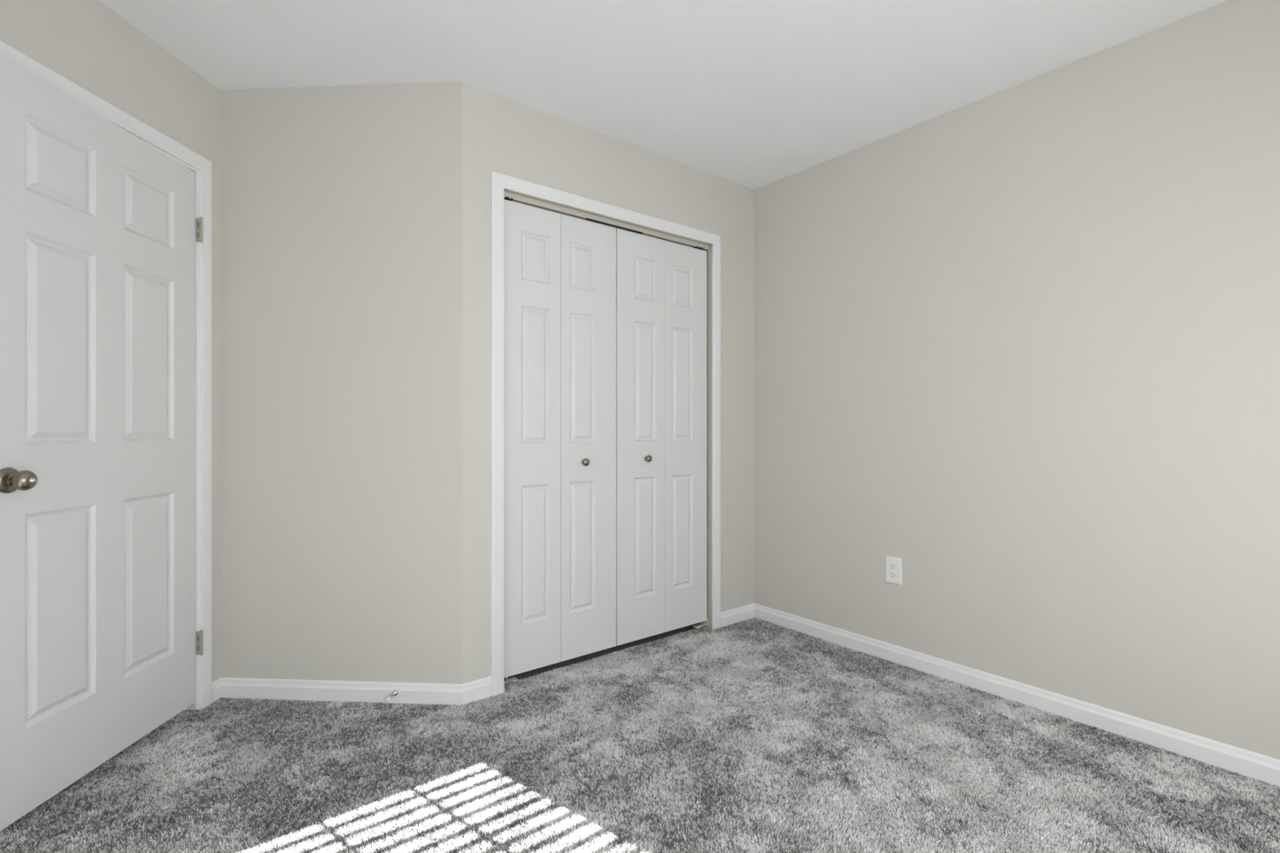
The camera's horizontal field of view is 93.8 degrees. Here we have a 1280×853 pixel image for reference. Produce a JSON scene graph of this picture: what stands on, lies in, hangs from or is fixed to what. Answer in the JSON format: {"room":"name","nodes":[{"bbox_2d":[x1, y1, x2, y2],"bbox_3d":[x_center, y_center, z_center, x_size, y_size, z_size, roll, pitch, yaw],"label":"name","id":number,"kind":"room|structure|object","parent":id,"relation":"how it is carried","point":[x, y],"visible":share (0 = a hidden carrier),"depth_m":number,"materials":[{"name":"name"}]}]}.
{"room":"empty bedroom","nodes":[
{"label":"empty bedroom","id":0,"kind":"room"},
{"bbox_2d":[0,0,220,681],"bbox_3d":[-1.778,-0.135,1.748,0.100,2.440,1.536,0,0,3],"label":"wall","id":1,"kind":"structure","parent":0,"point":[86,42],"depth_m":2.04,"materials":[{"name":"grey paint"}]},
{"bbox_2d":[0,53,203,831],"bbox_3d":[-1.662,0.042,1.909,0.107,2.022,0.778,0,0,-3],"label":"door","id":2,"kind":"structure","parent":1,"relation":"in","point":[97,222],"depth_m":1.81,"materials":[{"name":"white paint"}]},
{"bbox_2d":[0,40,212,711],"bbox_3d":[-1.763,0.027,1.906,0.114,2.136,0.905,0,0,3],"label":"door frame","id":3,"kind":"structure","parent":1,"relation":"attached to","point":[132,125],"depth_m":2.30,"materials":[{"name":"white paint"}]},
{"bbox_2d":[212,677,220,702],"bbox_3d":[-1.686,1.053,2.383,0.012,0.084,0.056,0,0,3],"label":"baseboard","id":4,"kind":"structure","parent":1,"relation":"attached to","point":[216,683],"depth_m":2.38,"materials":[{"name":"white paint"}]},
{"bbox_2d":[220,80,462,684],"bbox_3d":[-1.242,-0.135,2.433,1.095,2.440,0.100,0,0,4],"label":"wall","id":5,"kind":"structure","parent":0,"point":[341,206],"depth_m":2.38,"materials":[{"name":"grey paint"}]},
{"bbox_2d":[220,677,462,706],"bbox_3d":[-1.193,1.053,2.374,0.999,0.084,0.012,0,0,4],"label":"baseboard","id":6,"kind":"structure","parent":5,"relation":"attached to","point":[445,694],"depth_m":2.37,"materials":[{"name":"white paint"}]},
{"bbox_2d":[386,689,398,702],"bbox_3d":[-0.963,1.046,2.320,0.024,0.024,0.066,0,0,4],"label":"door stop","id":7,"kind":"object","parent":5,"relation":"attached to","point":[395,692],"visible":1,"depth_m":2.34,"materials":[{"name":"silver metal"}]},
{"bbox_2d":[462,81,754,684],"bbox_3d":[-0.015,-0.135,2.958,1.830,2.440,0.100,0,0,-39],"label":"wall","id":8,"kind":"structure","parent":0,"point":[500,134],"depth_m":2.67,"materials":[{"name":"grey paint"}]},
{"bbox_2d":[462,675,491,705],"bbox_3d":[-0.650,1.053,2.380,0.125,0.084,0.012,0,0,-39],"label":"baseboard","id":9,"kind":"structure","parent":8,"relation":"attached to","point":[480,689],"depth_m":2.38,"materials":[{"name":"white paint"}]},
{"bbox_2d":[504,676,518,684],"bbox_3d":[-0.558,1.055,2.517,0.085,0.040,0.038,0,0,-39],"label":"pivot bracket","id":10,"kind":"object","parent":8,"relation":"attached to","point":[507,680],"visible":0.56,"depth_m":2.52,"materials":[{"name":"beige metal"}]},
{"bbox_2d":[490,170,720,697],"bbox_3d":[-0.114,0.031,2.871,1.325,2.128,0.114,0,0,-39],"label":"door frame","id":11,"kind":"structure","parent":8,"relation":"attached to","point":[500,182],"depth_m":2.57,"materials":[{"name":"white paint"}]},
{"bbox_2d":[504,191,708,250],"bbox_3d":[-0.118,-0.963,2.868,1.218,0.029,0.046,0,0,-39],"label":"door track","id":12,"kind":"object","parent":8,"relation":"attached to","point":[508,196],"visible":0.74,"depth_m":2.79,"materials":[{"name":"beige metal"}]},
{"bbox_2d":[504,199,616,677],"bbox_3d":[-0.350,0.050,2.667,0.603,1.994,0.066,0,0,-39],"label":"door","id":13,"kind":"structure","parent":12,"relation":"hanging from","point":[560,269],"depth_m":2.65,"materials":[{"name":"white paint"}]},
{"bbox_2d":[616,228,706,645],"bbox_3d":[0.124,0.050,3.045,0.601,1.994,0.066,0,0,-39],"label":"door","id":14,"kind":"structure","parent":12,"relation":"hanging from","point":[661,285],"depth_m":3.02,"materials":[{"name":"white paint"}]},
{"bbox_2d":[692,617,708,628],"bbox_3d":[0.325,1.055,3.221,0.085,0.040,0.038,0,0,-39],"label":"pivot bracket","id":15,"kind":"object","parent":8,"relation":"attached to","point":[705,623],"visible":0.95,"depth_m":3.22,"materials":[{"name":"beige metal"}]},
{"bbox_2d":[720,603,754,626],"bbox_3d":[0.546,1.053,3.334,0.285,0.084,0.012,0,0,-39],"label":"baseboard","id":16,"kind":"structure","parent":8,"relation":"attached to","point":[743,613],"depth_m":3.32,"materials":[{"name":"white paint"}]},
{"bbox_2d":[0,622,1279,852],"bbox_3d":[-0.330,1.149,1.714,6.141,0.112,5.973,0,0,0],"label":"floor","id":17,"kind":"structure","parent":0,"point":[525,675],"depth_m":1.80,"materials":[{"name":"grey carpet"}]},
{"bbox_2d":[0,617,1279,852],"bbox_3d":[0.378,1.089,1.149,4.439,0.009,4.555,0,0,0],"label":"carpet","id":18,"kind":"object","parent":17,"relation":"on","point":[705,634],"visible":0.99,"depth_m":1.85,"materials":[{"name":"grey carpet"}]},
{"bbox_2d":[99,0,1227,189],"bbox_3d":[-0.330,-1.405,1.714,6.141,0.100,5.973,0,0,0],"label":"ceiling","id":19,"kind":"structure","parent":0,"point":[751,94],"depth_m":2.17,"materials":[{"name":"white paint"}]},
{"bbox_2d":[754,0,1279,759],"bbox_3d":[1.666,-0.135,2.238,0.100,2.440,3.322,0,0,-39],"label":"wall","id":20,"kind":"structure","parent":0,"point":[1017,346],"depth_m":2.28,"materials":[{"name":"grey paint"}]},
{"bbox_2d":[885,555,902,585],"bbox_3d":[1.172,0.666,2.771,0.008,0.123,0.079,0,0,-39],"label":"power outlet","id":21,"kind":"object","parent":20,"relation":"attached to","point":[893,565],"visible":1,"depth_m":2.77,"materials":[{"name":"white plastic"}]},
{"bbox_2d":[754,603,1279,787],"bbox_3d":[1.622,1.053,2.203,0.012,0.084,3.122,0,0,-39],"label":"baseboard","id":22,"kind":"structure","parent":20,"relation":"attached to","point":[1253,765],"depth_m":2.26,"materials":[{"name":"white paint"}]}
]}

